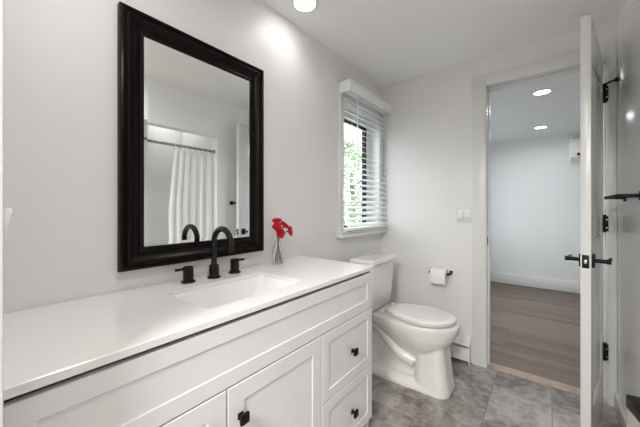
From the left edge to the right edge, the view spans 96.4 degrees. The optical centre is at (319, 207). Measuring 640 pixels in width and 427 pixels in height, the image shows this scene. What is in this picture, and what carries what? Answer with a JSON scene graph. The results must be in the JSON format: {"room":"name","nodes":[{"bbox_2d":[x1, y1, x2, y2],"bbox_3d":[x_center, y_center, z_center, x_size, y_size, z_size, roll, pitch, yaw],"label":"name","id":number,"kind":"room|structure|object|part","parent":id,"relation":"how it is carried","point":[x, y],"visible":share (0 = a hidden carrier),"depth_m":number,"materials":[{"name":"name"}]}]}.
{"room":"bathroom","nodes":[
{"label":"bathroom","id":0,"kind":"room"},
{"bbox_2d":[3,0,380,313],"bbox_3d":[-0.228,0.030,1.724,0.120,2.276,2.617,0,0,38],"label":"wall","id":1,"kind":"structure","parent":0,"point":[60,56],"depth_m":0.97,"materials":[{"name":"paint"}]},
{"bbox_2d":[117,1,263,271],"bbox_3d":[-0.503,-0.248,1.254,0.032,0.944,0.645,0,0,38],"label":"wall mirror","id":2,"kind":"object","parent":1,"relation":"attached to","point":[190,112],"visible":1,"depth_m":1.17,"materials":[{"name":"black wood"}]},
{"bbox_2d":[144,36,249,246],"bbox_3d":[-0.510,-0.248,1.260,0.013,0.788,0.489,0,0,38],"label":"mirror glass","id":3,"kind":"object","parent":2,"relation":"attached to","point":[197,108],"depth_m":1.21,"materials":[{"name":"silver mirror"}]},
{"bbox_2d":[335,83,386,238],"bbox_3d":[0.311,-0.345,2.353,0.182,1.123,0.723,0,0,38],"label":"window","id":4,"kind":"structure","parent":1,"relation":"in","point":[340,233],"depth_m":2.49,"materials":[{"name":"white paint"}]},
{"bbox_3d":[0.252,-0.277,2.388,0.034,0.870,0.485,0,0,38],"label":"frame","id":5,"kind":"part","parent":4,"relation":"part of","materials":[{"name":"black metal"}]},
{"bbox_3d":[0.264,-0.324,2.413,0.030,0.963,0.556,0,0,38],"label":"sash","id":6,"kind":"part","parent":4,"relation":"part of","materials":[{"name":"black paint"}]},
{"bbox_3d":[0.358,0.193,2.316,0.062,0.046,0.723,0,0,38],"label":"sill","id":7,"kind":"part","parent":4,"relation":"part of","materials":[{"name":"white paint"}]},
{"bbox_2d":[340,79,391,230],"bbox_3d":[0.393,-0.373,2.312,0.086,1.078,0.686,0,0,38],"label":"window blind","id":8,"kind":"object","parent":4,"relation":"attached to","point":[349,87],"visible":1,"depth_m":2.25,"materials":[{"name":"white plastic"}]},
{"bbox_3d":[0.263,-0.347,2.166,0.051,1.010,0.002,0,0,38],"label":"ladder cord","id":9,"kind":"part","parent":8,"relation":"part of","materials":[{"name":"white fabric"}]},
{"bbox_3d":[0.388,0.157,2.321,0.050,0.018,0.649,0,0,38],"label":"rail","id":10,"kind":"part","parent":8,"relation":"part of","materials":[{"name":"white plastic"}]},
{"bbox_3d":[0.385,-0.864,2.319,0.056,0.040,0.656,0,0,38],"label":"head rail","id":11,"kind":"part","parent":8,"relation":"part of","materials":[{"name":"white plastic"}]},
{"bbox_3d":[0.512,-0.347,2.479,0.051,1.010,0.002,0,0,38],"label":"ladder cord","id":12,"kind":"part","parent":8,"relation":"part of","materials":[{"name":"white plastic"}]},
{"bbox_2d":[263,0,623,86],"bbox_3d":[0.712,-1.158,0.978,2.520,0.100,2.617,0,0,38],"label":"ceiling","id":13,"kind":"structure","parent":0,"point":[389,42],"depth_m":1.76,"materials":[{"name":"white paint"}]},
{"bbox_2d":[291,0,318,12],"bbox_3d":[-0.082,-1.103,1.546,0.150,0.009,0.150,0,0,38],"label":"recessed light","id":14,"kind":"object","parent":13,"relation":"in","point":[303,6],"visible":1,"depth_m":1.56,"materials":[{"name":"white plastic"}]},
{"bbox_2d":[369,357,620,426],"bbox_3d":[0.676,1.208,0.933,2.520,0.080,2.502,0,0,38],"label":"floor","id":15,"kind":"structure","parent":0,"point":[481,396],"depth_m":1.69,"materials":[{"name":"tile"}]},
{"bbox_2d":[3,271,371,426],"bbox_3d":[-0.310,0.742,1.106,0.514,0.852,1.267,0,0,38],"label":"bathroom vanity","id":16,"kind":"object","parent":15,"relation":"on","point":[305,360],"visible":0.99,"depth_m":0.85,"materials":[{"name":"white paint"}]},
{"bbox_2d":[3,256,372,400],"bbox_3d":[-0.318,0.305,1.113,0.495,0.020,1.273,0,0,38],"label":"countertop","id":17,"kind":"structure","parent":16,"relation":"on","point":[43,346],"depth_m":0.76,"materials":[{"name":"white stone"}]},
{"bbox_2d":[174,226,244,283],"bbox_3d":[-0.411,0.185,1.187,0.170,0.220,0.320,0,0,38],"label":"faucet","id":18,"kind":"object","parent":17,"relation":"on","point":[188,271],"visible":1,"depth_m":1.19,"materials":[{"name":"black metal"}]},
{"bbox_3d":[-0.524,0.264,1.138,0.054,0.062,0.054,0,0,38],"label":"handle","id":19,"kind":"part","parent":18,"relation":"part of","materials":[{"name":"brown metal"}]},
{"bbox_3d":[-0.450,0.268,1.214,0.054,0.054,0.054,0,0,38],"label":"spout","id":20,"kind":"part","parent":18,"relation":"part of","materials":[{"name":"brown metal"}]},
{"bbox_3d":[-0.403,0.160,1.177,0.143,0.170,0.026,0,0,38],"label":"spout","id":21,"kind":"part","parent":18,"relation":"part of","materials":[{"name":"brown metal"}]},
{"bbox_3d":[-0.390,0.264,1.308,0.054,0.062,0.054,0,0,38],"label":"handle","id":22,"kind":"part","parent":18,"relation":"part of","materials":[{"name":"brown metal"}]},
{"bbox_2d":[172,275,295,308],"bbox_3d":[-0.300,0.369,1.078,0.282,0.121,0.437,0,0,38],"label":"sink basin","id":23,"kind":"object","parent":17,"relation":"in","point":[211,297],"visible":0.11,"depth_m":1.19,"materials":[{"name":"ceramic"}]},
{"bbox_2d":[272,240,282,263],"bbox_3d":[-0.226,0.235,1.530,0.060,0.119,0.060,0,0,38],"label":"glass vase","id":24,"kind":"object","parent":17,"relation":"on","point":[277,251],"visible":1,"depth_m":1.51,"materials":[{"name":"clear glass"}]},
{"bbox_2d":[272,222,281,240],"bbox_3d":[-0.216,0.177,1.488,0.048,0.213,0.067,0,0,21],"label":"carnation","id":25,"kind":"object","parent":24,"relation":"in","point":[277,226],"visible":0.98,"depth_m":1.47,"materials":[{"name":"red plant"}]},
{"bbox_2d":[272,218,281,222],"bbox_3d":[-0.228,0.168,1.506,0.056,0.231,0.051,0,0,-15],"label":"carnation","id":26,"kind":"object","parent":24,"relation":"in","point":[275,220],"visible":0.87,"depth_m":1.50,"materials":[{"name":"red plant"}]},
{"bbox_2d":[276,229,285,237],"bbox_3d":[-0.221,0.193,1.504,0.071,0.180,0.056,0,0,38],"label":"carnation","id":27,"kind":"object","parent":24,"relation":"in","point":[281,233],"visible":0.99,"depth_m":1.49,"materials":[{"name":"red plant"}]},
{"bbox_2d":[278,221,288,240],"bbox_3d":[-0.186,0.176,1.536,0.055,0.214,0.059,0,0,38],"label":"carnation","id":28,"kind":"object","parent":24,"relation":"in","point":[283,223],"visible":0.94,"depth_m":1.53,"materials":[{"name":"red plant"}]},
{"bbox_2d":[279,226,292,239],"bbox_3d":[-0.186,0.190,1.543,0.091,0.187,0.056,0,0,-37],"label":"carnation","id":29,"kind":"object","parent":24,"relation":"in","point":[289,230],"visible":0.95,"depth_m":1.55,"materials":[{"name":"red plant"}]},
{"bbox_3d":[-0.398,0.785,0.638,0.019,0.555,0.421,0,0,38],"label":"door","id":30,"kind":"part","parent":16,"relation":"part of","materials":[{"name":"white paint"}]},
{"bbox_3d":[-0.222,0.603,0.824,0.026,0.029,0.029,0,0,38],"label":"knob","id":31,"kind":"part","parent":16,"relation":"part of","materials":[{"name":"black metal"}]},
{"bbox_3d":[-0.132,0.785,0.973,0.019,0.555,0.426,0,0,38],"label":"door","id":32,"kind":"part","parent":16,"relation":"part of","materials":[{"name":"white paint"}]},
{"bbox_3d":[0.130,0.647,1.304,0.019,0.278,0.410,0,0,38],"label":"drawer","id":33,"kind":"part","parent":16,"relation":"part of","materials":[{"name":"white paint"}]},
{"bbox_3d":[0.130,0.926,1.304,0.019,0.273,0.410,0,0,38],"label":"drawer","id":34,"kind":"part","parent":16,"relation":"part of","materials":[{"name":"white paint"}]},
{"bbox_3d":[0.158,0.932,1.302,0.026,0.029,0.029,0,0,38],"label":"knob","id":35,"kind":"part","parent":16,"relation":"part of","materials":[{"name":"black metal"}]},
{"bbox_3d":[0.158,0.653,1.302,0.026,0.029,0.029,0,0,38],"label":"knob","id":36,"kind":"part","parent":16,"relation":"part of","materials":[{"name":"black metal"}]},
{"bbox_2d":[350,252,459,399],"bbox_3d":[0.599,0.765,2.001,0.692,0.806,0.410,0,0,38],"label":"toilet","id":37,"kind":"object","parent":15,"relation":"on","point":[411,342],"visible":0.88,"depth_m":1.88,"materials":[{"name":"ceramic"}]},
{"bbox_3d":[0.406,0.382,2.154,0.198,0.040,0.410,0,0,38],"label":"tank lid","id":38,"kind":"part","parent":37,"relation":"part of","materials":[{"name":"ceramic"}]},
{"bbox_3d":[0.404,0.569,2.156,0.174,0.335,0.384,0,0,38],"label":"tank","id":39,"kind":"part","parent":37,"relation":"part of","materials":[{"name":"ceramic"}]},
{"bbox_3d":[0.605,0.953,1.996,0.677,0.430,0.380,0,0,38],"label":"bowl","id":40,"kind":"part","parent":37,"relation":"part of","materials":[{"name":"ceramic"}]},
{"bbox_3d":[0.685,0.730,1.933,0.426,0.018,0.340,0,0,38],"label":"seat","id":41,"kind":"part","parent":37,"relation":"part of","materials":[{"name":"plastic"}]},
{"bbox_3d":[0.685,0.709,1.933,0.434,0.020,0.348,0,0,38],"label":"seat lid","id":42,"kind":"part","parent":37,"relation":"part of","materials":[{"name":"plastic"}]},
{"bbox_2d":[626,394,639,426],"bbox_3d":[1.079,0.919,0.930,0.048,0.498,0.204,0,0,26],"label":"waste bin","id":43,"kind":"object","parent":15,"relation":"on","point":[632,402],"visible":1,"depth_m":1.00,"materials":[{"name":"black metal"}]},
{"bbox_2d":[381,20,616,362],"bbox_3d":[1.537,0.030,1.921,2.400,2.276,0.115,0,0,38],"label":"wall","id":44,"kind":"structure","parent":0,"point":[428,139],"depth_m":2.32,"materials":[{"name":"paint"}]},
{"bbox_2d":[449,333,470,365],"bbox_3d":[0.866,1.065,2.332,0.646,0.207,0.074,0,0,38],"label":"baseboard heater","id":45,"kind":"object","parent":44,"relation":"attached to","point":[460,348],"visible":0.2,"depth_m":2.15,"materials":[{"name":"metal"}]},
{"bbox_3d":[0.849,1.091,2.310,0.638,0.097,0.014,0,0,38],"label":"panel","id":46,"kind":"part","parent":45,"relation":"part of","materials":[{"name":"metal"}]},
{"bbox_2d":[456,206,471,221],"bbox_3d":[1.100,0.046,2.186,0.110,0.120,0.013,0,0,38],"label":"light switch","id":47,"kind":"object","parent":44,"relation":"attached to","point":[463,213],"visible":1,"depth_m":2.19,"materials":[{"name":"white plastic"}]},
{"bbox_2d":[472,41,616,406],"bbox_3d":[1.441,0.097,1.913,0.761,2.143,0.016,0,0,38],"label":"trim","id":48,"kind":"structure","parent":44,"relation":"attached to","point":[609,50],"depth_m":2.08,"materials":[{"name":"white paint"}]},
{"bbox_2d":[487,362,607,403],"bbox_3d":[1.494,1.165,1.932,0.626,0.009,0.090,0,0,38],"label":"trim","id":49,"kind":"structure","parent":44,"relation":"attached to","point":[554,384],"depth_m":1.94,"materials":[{"name":"brown wood"}]},
{"bbox_3d":[0.952,0.507,2.265,0.164,0.030,0.073,0,0,38],"label":"toilet roll holder","id":50,"kind":"object","parent":44,"relation":"attached to","visible":0},
{"bbox_2d":[430,267,447,284],"bbox_3d":[0.933,0.525,2.243,0.110,0.109,0.108,0,0,38],"label":"toilet roll","id":51,"kind":"object","parent":50,"relation":"hanging from","point":[437,275],"visible":0.99,"depth_m":2.21,"materials":[{"name":"white paper"}]},
{"bbox_2d":[490,133,579,281],"bbox_3d":[3.628,0.073,3.913,3.200,2.190,0.100,0,0,38],"label":"wall","id":52,"kind":"structure","parent":0,"point":[535,187],"depth_m":4.22,"materials":[{"name":"white paint"}]},
{"bbox_2d":[490,271,579,293],"bbox_3d":[3.592,1.091,3.868,3.000,0.155,0.015,0,0,38],"label":"baseboard","id":53,"kind":"structure","parent":52,"relation":"attached to","point":[537,282],"depth_m":4.19,"materials":[{"name":"white paint"}]},
{"bbox_2d":[569,137,579,161],"bbox_3d":[3.713,-0.785,3.650,0.800,0.306,0.205,0,0,38],"label":"mini split","id":54,"kind":"object","parent":52,"relation":"attached to","point":[574,144],"visible":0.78,"depth_m":3.80,"materials":[{"name":"white plastic"}]},
{"bbox_2d":[490,281,579,387],"bbox_3d":[2.755,1.209,2.813,3.200,0.078,2.908,0,0,38],"label":"floor","id":55,"kind":"structure","parent":0,"point":[535,331],"depth_m":2.71,"materials":[{"name":"brown wood"}]},
{"bbox_2d":[490,72,579,143],"bbox_3d":[2.772,-1.072,2.834,3.200,0.100,2.853,0,0,38],"label":"ceiling","id":56,"kind":"structure","parent":0,"point":[514,111],"depth_m":3.00,"materials":[{"name":"white paint"}]},
{"bbox_2d":[533,125,547,128],"bbox_3d":[2.783,-1.018,3.613,0.150,0.009,0.150,0,0,38],"label":"recessed light","id":57,"kind":"object","parent":56,"relation":"in","point":[542,126],"visible":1,"depth_m":3.61,"materials":[{"name":"white plastic"}]},
{"bbox_2d":[531,88,552,95],"bbox_3d":[1.952,-1.018,2.517,0.150,0.009,0.150,0,0,38],"label":"recessed light","id":58,"kind":"object","parent":56,"relation":"in","point":[546,90],"visible":1,"depth_m":2.50,"materials":[{"name":"white plastic"}]},
{"bbox_2d":[565,14,618,426],"bbox_3d":[1.446,0.139,1.513,0.642,2.034,0.162,0,0,-42],"label":"door","id":59,"kind":"structure","parent":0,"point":[592,87],"depth_m":1.32,"materials":[{"name":"white paint"}]},
{"bbox_3d":[1.260,0.245,1.414,0.116,0.022,0.062,0,0,-42],"label":"lever","id":60,"kind":"part","parent":59,"relation":"part of","materials":[{"name":"black metal"}]},
{"bbox_3d":[1.212,0.245,1.306,0.003,0.060,0.024,0,0,-42],"label":"latch plate","id":61,"kind":"part","parent":59,"relation":"part of","materials":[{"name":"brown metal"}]},
{"bbox_3d":[1.272,0.245,1.330,0.056,0.060,0.009,0,0,-42],"label":"handle","id":62,"kind":"part","parent":59,"relation":"part of","materials":[{"name":"black metal"}]},
{"bbox_3d":[1.325,0.245,1.341,0.116,0.022,0.062,0,0,-42],"label":"lever","id":63,"kind":"part","parent":59,"relation":"part of","materials":[{"name":"black metal"}]},
{"bbox_2d":[617,0,639,416],"bbox_3d":[1.006,0.030,0.671,0.100,2.276,2.502,0,0,38],"label":"wall","id":64,"kind":"structure","parent":0,"point":[628,20],"depth_m":1.42,"materials":[{"name":"paint"}]},
{"bbox_2d":[614,392,626,426],"bbox_3d":[1.505,1.123,1.391,0.014,0.090,0.720,0,0,38],"label":"baseboard","id":65,"kind":"structure","parent":64,"relation":"attached to","point":[622,418],"depth_m":1.55,"materials":[{"name":"white paint"}]},
{"bbox_2d":[604,191,639,201],"bbox_3d":[1.462,-0.054,1.388,0.077,0.040,0.388,0,0,38],"label":"towel bar","id":66,"kind":"object","parent":64,"relation":"attached to","point":[623,197],"visible":1,"depth_m":1.26,"materials":[{"name":"black metal"}]},
{"bbox_3d":[1.356,-0.054,1.255,0.077,0.040,0.040,0,0,38],"label":"post","id":67,"kind":"part","parent":66,"relation":"part of","materials":[{"name":"black metal"}]},
{"bbox_3d":[-0.361,0.030,0.244,1.511,2.276,0.134,0,0,38],"label":"wall","id":68,"kind":"structure","parent":0,"visible":0},
{"bbox_2d":[0,0,2,426],"bbox_3d":[-0.161,0.137,0.087,0.850,2.062,0.140,0,0,38],"label":"trim","id":69,"kind":"structure","parent":68,"relation":"attached to","point":[1,1],"depth_m":0.39,"materials":[{"name":"white paint"}]},
{"bbox_2d":[3,208,11,238],"bbox_3d":[-0.447,0.021,0.408,0.022,0.043,0.008,0,0,38],"label":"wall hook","id":70,"kind":"object","parent":68,"relation":"attached to","point":[7,212],"visible":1,"depth_m":0.40,"materials":[{"name":"white plastic"}]},
{"label":"outside","id":71,"kind":"structure","parent":0,"visible":0},
{"bbox_3d":[-3.844,2.018,13.263,19.870,0.100,24.000,0,0,38],"label":"ground","id":72,"kind":"structure","parent":71,"visible":0},
{"bbox_2d":[344,128,361,223],"bbox_3d":[1.303,-0.630,10.204,3.531,5.204,4.432,0,0,38],"label":"tree","id":73,"kind":"object","parent":72,"relation":"on","point":[348,145],"visible":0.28,"depth_m":9.64,"materials":[{"name":"green plant"}]}
]}

